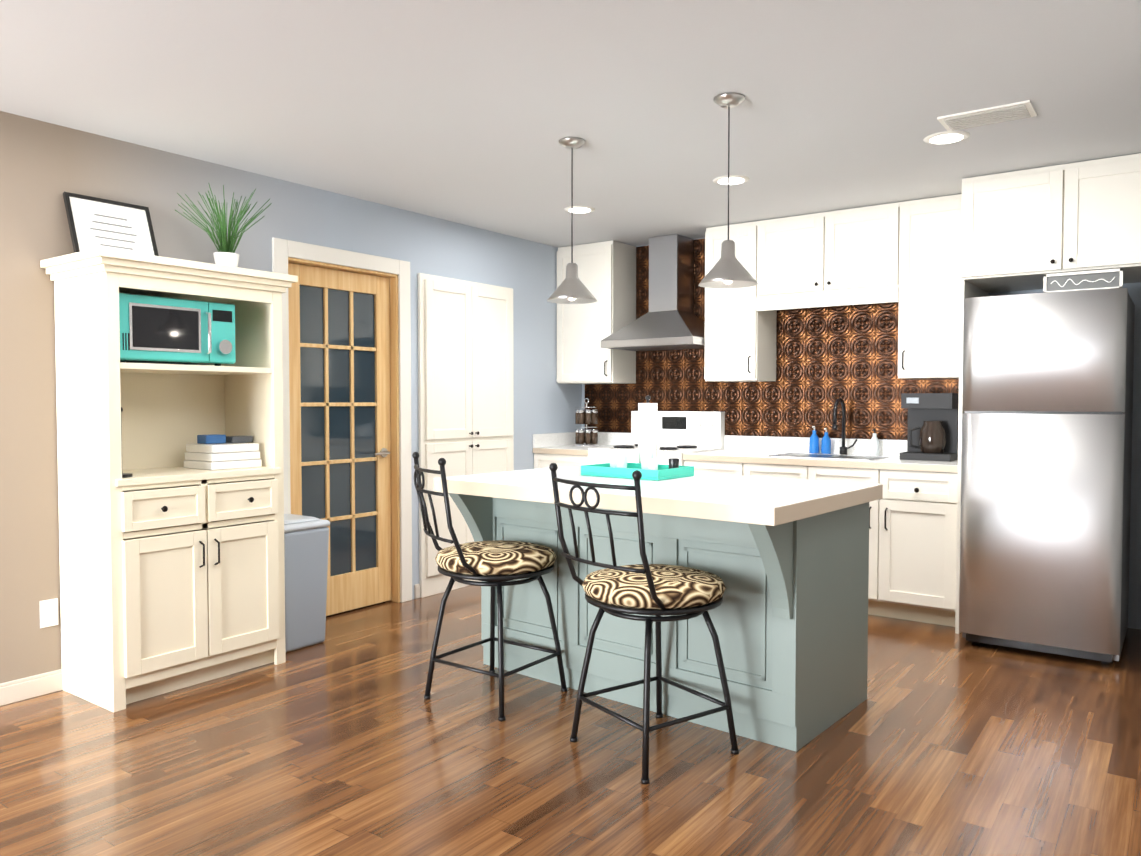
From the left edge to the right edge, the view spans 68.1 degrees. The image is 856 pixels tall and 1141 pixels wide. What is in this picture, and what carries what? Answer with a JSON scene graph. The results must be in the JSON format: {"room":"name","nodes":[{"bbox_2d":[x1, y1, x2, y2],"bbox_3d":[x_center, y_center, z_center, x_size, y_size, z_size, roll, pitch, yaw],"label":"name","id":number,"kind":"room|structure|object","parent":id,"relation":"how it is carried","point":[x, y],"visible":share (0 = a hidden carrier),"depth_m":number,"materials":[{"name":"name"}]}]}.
{"room":"kitchen","nodes":[
{"label":"kitchen","id":0,"kind":"room"},
{"bbox_2d":[0,111,581,683],"bbox_3d":[-2.400,-0.074,3.431,0.120,2.420,8.550,1,2,36],"label":"wall","id":1,"kind":"structure","parent":0,"point":[44,167],"depth_m":3.84,"materials":[{"name":"paint"}]},
{"bbox_2d":[40,598,57,627],"bbox_3d":[-2.221,0.789,3.595,0.008,0.115,0.070,1,2,36],"label":"electrical outlet plate","id":2,"kind":"object","parent":1,"relation":"attached to","point":[49,613],"visible":1,"depth_m":3.59,"materials":[{"name":"white plastic"}]},
{"bbox_2d":[0,584,419,705],"bbox_3d":[-2.540,1.100,3.162,0.014,0.090,7.690,1,2,36],"label":"baseboard","id":3,"kind":"structure","parent":1,"relation":"attached to","point":[17,690],"depth_m":3.54,"materials":[{"name":"beige paint"}]},
{"bbox_2d":[288,263,391,615],"bbox_3d":[-1.324,0.084,4.892,0.100,1.986,0.756,1,2,36],"label":"french door","id":4,"kind":"structure","parent":1,"relation":"in","point":[339,364],"depth_m":4.93,"materials":[{"name":"brown wood"}]},
{"bbox_2d":[272,237,411,602],"bbox_3d":[-1.329,0.036,4.895,0.136,2.105,0.970,1,2,36],"label":"door frame","id":5,"kind":"structure","parent":1,"relation":"attached to","point":[285,252],"depth_m":5.17,"materials":[{"name":"white wood"}]},
{"bbox_2d":[0,585,1140,855],"bbox_3d":[-0.070,1.220,1.778,5.880,0.060,8.550,1,2,36],"label":"floor","id":6,"kind":"structure","parent":0,"point":[344,739],"depth_m":2.89,"materials":[{"name":"brown wood"}]},
{"bbox_2d":[40,248,297,711],"bbox_3d":[-1.755,0.207,3.786,0.507,1.835,0.904,1,2,36],"label":"hutch","id":7,"kind":"object","parent":6,"relation":"on","point":[172,573],"visible":1,"depth_m":3.59,"materials":[{"name":"beige wood"}]},
{"bbox_2d":[63,192,158,255],"bbox_3d":[-2.009,-0.860,3.709,0.123,0.298,0.360,1,2,36],"label":"framed print","id":8,"kind":"object","parent":7,"relation":"on","point":[94,222],"visible":0.81,"depth_m":3.70,"materials":[{"name":"black"}]},
{"bbox_2d":[121,407,132,477],"bbox_3d":[-1.855,0.056,3.471,0.090,0.291,0.090,1,2,36],"label":"holder","id":9,"kind":"object","parent":7,"relation":"in","point":[124,475],"visible":0.27,"depth_m":3.47,"materials":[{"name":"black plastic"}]},
{"bbox_2d":[119,293,235,365],"bbox_3d":[-1.808,-0.417,3.716,0.419,0.283,0.525,1,2,36],"label":"microwave","id":10,"kind":"object","parent":7,"relation":"in","point":[158,330],"visible":0.6,"depth_m":3.60,"materials":[{"name":"teal metal"}]},
{"bbox_2d":[184,434,261,469],"bbox_3d":[-1.634,0.108,3.981,0.240,0.154,0.270,1,2,36],"label":"books","id":11,"kind":"object","parent":7,"relation":"in","point":[214,452],"visible":0.98,"depth_m":3.91,"materials":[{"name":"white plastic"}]},
{"bbox_2d":[175,184,271,266],"bbox_3d":[-1.605,-0.912,3.955,0.422,0.390,0.422,1,2,36],"label":"potted plant","id":12,"kind":"object","parent":7,"relation":"on","point":[226,255],"visible":0.98,"depth_m":3.93,"materials":[{"name":"green plant"}]},
{"bbox_2d":[284,514,329,651],"bbox_3d":[-1.452,0.782,4.334,0.343,0.650,0.288,1,2,36],"label":"trash can","id":13,"kind":"object","parent":6,"relation":"on","point":[306,540],"visible":0.54,"depth_m":4.24,"materials":[{"name":"grey metal"}]},
{"bbox_2d":[418,273,513,597],"bbox_3d":[-0.662,0.042,5.660,0.073,2.045,0.908,1,2,36],"label":"pantry cabinet","id":14,"kind":"object","parent":6,"relation":"on","point":[465,386],"visible":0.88,"depth_m":5.56,"materials":[{"name":"white wood"}]},
{"bbox_2d":[412,452,566,721],"bbox_3d":[-0.384,0.619,3.542,0.597,1.028,0.626,1,2,36],"label":"bar stool","id":15,"kind":"object","parent":6,"relation":"on","point":[497,563],"visible":1,"depth_m":3.42,"materials":[{"name":"black metal"}]},
{"bbox_2d":[533,452,587,468],"bbox_3d":[0.112,0.612,6.371,0.505,0.860,0.622,1,2,36],"label":"base cabinet","id":16,"kind":"object","parent":6,"relation":"on","point":[541,459],"depth_m":6.11,"materials":[{"name":"white wood"}]},
{"bbox_2d":[533,444,630,451],"bbox_3d":[0.109,0.163,6.352,0.505,0.038,0.632,1,2,36],"label":"countertop","id":17,"kind":"structure","parent":16,"relation":"on","point":[556,447],"depth_m":6.20,"materials":[{"name":"white stone"}]},
{"bbox_2d":[574,398,598,446],"bbox_3d":[0.123,-0.045,6.428,0.190,0.367,0.190,1,2,36],"label":"spice rack","id":18,"kind":"object","parent":17,"relation":"on","point":[586,436],"visible":1,"depth_m":6.37,"materials":[{"name":"silver metal"}]},
{"bbox_2d":[549,463,738,784],"bbox_3d":[0.270,0.636,2.997,0.565,1.028,0.623,1,2,36],"label":"bar stool","id":19,"kind":"object","parent":6,"relation":"on","point":[656,591],"visible":1,"depth_m":2.86,"materials":[{"name":"black metal"}]},
{"bbox_2d":[587,411,724,465],"bbox_3d":[0.589,0.470,5.954,0.740,1.170,0.721,1,2,36],"label":"range","id":20,"kind":"object","parent":6,"relation":"on","point":[680,434],"visible":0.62,"depth_m":6.03,"materials":[{"name":"white metal"}]},
{"bbox_2d":[451,497,868,751],"bbox_3d":[0.345,0.709,3.657,1.616,0.840,1.018,1,2,36],"label":"kitchen island","id":21,"kind":"object","parent":6,"relation":"on","point":[786,560],"depth_m":3.28,"materials":[{"name":"grey"}]},
{"bbox_2d":[433,465,882,528],"bbox_3d":[0.341,0.260,3.648,1.714,0.058,1.100,1,2,36],"label":"island countertop","id":22,"kind":"structure","parent":21,"relation":"on","point":[782,503],"depth_m":3.29,"materials":[{"name":"white stone"}]},
{"bbox_2d":[581,450,693,480],"bbox_3d":[0.308,0.164,3.899,0.430,0.112,0.300,2,2,39],"label":"tray","id":23,"kind":"object","parent":22,"relation":"on","point":[648,467],"visible":1,"depth_m":3.83,"materials":[{"name":"teal plastic"}]},
{"bbox_2d":[638,395,656,462],"bbox_3d":[0.380,0.025,4.146,0.130,0.373,0.130,1,2,36],"label":"paper towel holder","id":24,"kind":"object","parent":23,"relation":"on","point":[647,425],"visible":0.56,"depth_m":4.11,"materials":[{"name":"white paper"}]},
{"bbox_2d":[683,456,820,479],"bbox_3d":[1.286,0.639,5.518,0.897,0.860,0.622,1,2,36],"label":"base cabinet","id":25,"kind":"object","parent":6,"relation":"on","point":[760,468],"depth_m":5.22,"materials":[{"name":"white wood"}]},
{"bbox_2d":[821,464,957,626],"bbox_3d":[1.908,0.654,5.066,0.896,0.860,0.622,1,2,36],"label":"base cabinet","id":26,"kind":"object","parent":6,"relation":"on","point":[912,539],"depth_m":4.70,"materials":[{"name":"white wood"}]},
{"bbox_2d":[683,448,957,471],"bbox_3d":[1.594,0.198,5.274,1.665,0.038,0.632,1,2,36],"label":"countertop","id":27,"kind":"structure","parent":26,"relation":"on","point":[728,453],"depth_m":5.12,"materials":[{"name":"white stone"}]},
{"bbox_2d":[809,426,817,452],"bbox_3d":[1.609,0.076,5.567,0.064,0.180,0.062,1,2,36],"label":"soap bottle","id":28,"kind":"object","parent":27,"relation":"on","point":[813,443],"depth_m":5.54,"materials":[{"name":"blue plastic"}]},
{"bbox_2d":[818,428,830,453],"bbox_3d":[1.673,0.083,5.520,0.064,0.170,0.062,1,2,36],"label":"soap bottle","id":29,"kind":"object","parent":27,"relation":"on","point":[826,441],"depth_m":5.50,"materials":[{"name":"blue plastic"}]},
{"bbox_2d":[833,398,856,454],"bbox_3d":[1.738,-0.009,5.346,0.114,0.365,0.208,1,2,36],"label":"faucet","id":30,"kind":"object","parent":27,"relation":"on","point":[843,449],"visible":0.94,"depth_m":5.41,"materials":[{"name":"black metal"}]},
{"bbox_2d":[869,429,879,455],"bbox_3d":[1.924,0.089,5.338,0.064,0.170,0.062,1,2,36],"label":"soap bottle","id":31,"kind":"object","parent":27,"relation":"on","point":[874,447],"depth_m":5.32,"materials":[{"name":"white plastic"}]},
{"bbox_2d":[899,393,958,461],"bbox_3d":[2.132,-0.010,4.992,0.280,0.390,0.280,1,2,36],"label":"coffee maker","id":32,"kind":"object","parent":27,"relation":"on","point":[932,432],"visible":0.96,"depth_m":4.93,"materials":[{"name":"black plastic"}]},
{"bbox_2d":[959,288,1134,663],"bbox_3d":[2.495,0.225,4.397,0.685,1.760,0.867,1,2,36],"label":"refrigerator","id":33,"kind":"object","parent":6,"relation":"on","point":[1047,408],"visible":1,"depth_m":4.04,"materials":[{"name":"grey metal"}]},
{"bbox_2d":[1043,268,1122,292],"bbox_3d":[2.417,-0.691,3.983,0.320,0.095,0.020,1,2,36],"label":"blessed sign","id":34,"kind":"object","parent":33,"relation":"on","point":[1088,280],"visible":1,"depth_m":3.98,"materials":[{"name":"white"}]},
{"bbox_2d":[0,0,1140,247],"bbox_3d":[-0.070,-1.259,1.699,5.880,0.060,8.550,1,2,36],"label":"ceiling","id":35,"kind":"structure","parent":0,"point":[470,112],"depth_m":3.23,"materials":[{"name":"white paint"}]},
{"bbox_2d":[547,137,596,303],"bbox_3d":[0.007,-0.937,3.824,0.230,0.720,0.230,1,2,36],"label":"pendant light","id":36,"kind":"object","parent":35,"relation":"hanging from","point":[571,289],"visible":1,"depth_m":3.79,"materials":[{"name":"silver metal"}]},
{"bbox_2d":[564,206,594,212],"bbox_3d":[0.057,-1.337,5.172,0.189,0.008,0.189,1,2,30],"label":"recessed light","id":37,"kind":"object","parent":35,"relation":"in","point":[576,209],"depth_m":5.14,"materials":[{"name":"white"}]},
{"bbox_2d":[698,92,757,288],"bbox_3d":[0.615,-0.919,3.283,0.230,0.720,0.230,1,2,36],"label":"pendant light","id":38,"kind":"object","parent":35,"relation":"hanging from","point":[728,270],"visible":0.98,"depth_m":3.25,"materials":[{"name":"silver metal"}]},
{"bbox_2d":[713,175,748,184],"bbox_3d":[0.853,-1.315,4.482,0.189,0.008,0.189,0,2,-3],"label":"recessed light","id":39,"kind":"object","parent":35,"relation":"in","point":[733,179],"depth_m":4.47,"materials":[{"name":"white"}]},
{"bbox_2d":[923,131,969,143],"bbox_3d":[1.676,-1.291,3.761,0.189,0.008,0.189,1,2,30],"label":"recessed light","id":40,"kind":"object","parent":35,"relation":"in","point":[946,137],"depth_m":3.74,"materials":[{"name":"white"}]},
{"bbox_2d":[937,100,1036,131],"bbox_3d":[1.714,-1.279,3.474,0.340,0.014,0.200,1,2,36],"label":"ceiling vent","id":41,"kind":"object","parent":35,"relation":"in","point":[993,115],"visible":1,"depth_m":3.45,"materials":[{"name":"white metal"}]},
{"bbox_2d":[582,238,1140,628],"bbox_3d":[2.408,-0.129,5.146,5.880,2.420,0.120,1,2,36],"label":"wall","id":42,"kind":"structure","parent":0,"point":[1134,602],"depth_m":4.60,"materials":[{"name":"grey paint"}]},
{"bbox_2d":[557,240,635,383],"bbox_3d":[0.195,-0.859,6.437,0.505,1.036,0.342,1,2,36],"label":"upper cabinet","id":43,"kind":"object","parent":42,"relation":"attached to","point":[607,269],"depth_m":6.28,"materials":[{"name":"white wood"}]},
{"bbox_2d":[601,234,704,350],"bbox_3d":[0.658,-0.966,6.003,0.740,0.795,0.491,1,2,36],"label":"range hood","id":44,"kind":"object","parent":42,"relation":"attached to","point":[670,320],"visible":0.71,"depth_m":5.97,"materials":[{"name":"silver metal"}]},
{"bbox_2d":[704,221,780,381],"bbox_3d":[1.157,-0.837,5.737,0.375,1.036,0.342,1,2,36],"label":"upper cabinet","id":45,"kind":"object","parent":42,"relation":"attached to","point":[740,329],"depth_m":5.60,"materials":[{"name":"white wood"}]},
{"bbox_2d":[585,238,958,439],"bbox_3d":[1.283,-0.651,5.869,2.890,1.415,0.004,1,2,36],"label":"backsplash","id":46,"kind":"structure","parent":42,"relation":"attached to","point":[827,358],"depth_m":5.69,"materials":[{"name":"metal"}]},
{"bbox_2d":[757,202,900,304],"bbox_3d":[1.669,-1.094,5.357,0.890,0.496,0.342,1,2,36],"label":"upper cabinet","id":47,"kind":"object","parent":42,"relation":"attached to","point":[847,254],"depth_m":5.20,"materials":[{"name":"white wood"}]},
{"bbox_2d":[893,195,984,380],"bbox_3d":[2.192,-0.812,4.985,0.405,1.036,0.342,1,2,36],"label":"upper cabinet","id":48,"kind":"object","parent":42,"relation":"attached to","point":[929,265],"depth_m":4.87,"materials":[{"name":"white wood"}]},
{"bbox_2d":[957,153,1140,296],"bbox_3d":[2.633,-1.047,4.441,0.939,0.531,0.692,1,2,36],"label":"upper cabinet","id":49,"kind":"object","parent":42,"relation":"attached to","point":[1015,228],"depth_m":4.21,"materials":[{"name":"white wood"}]}
]}

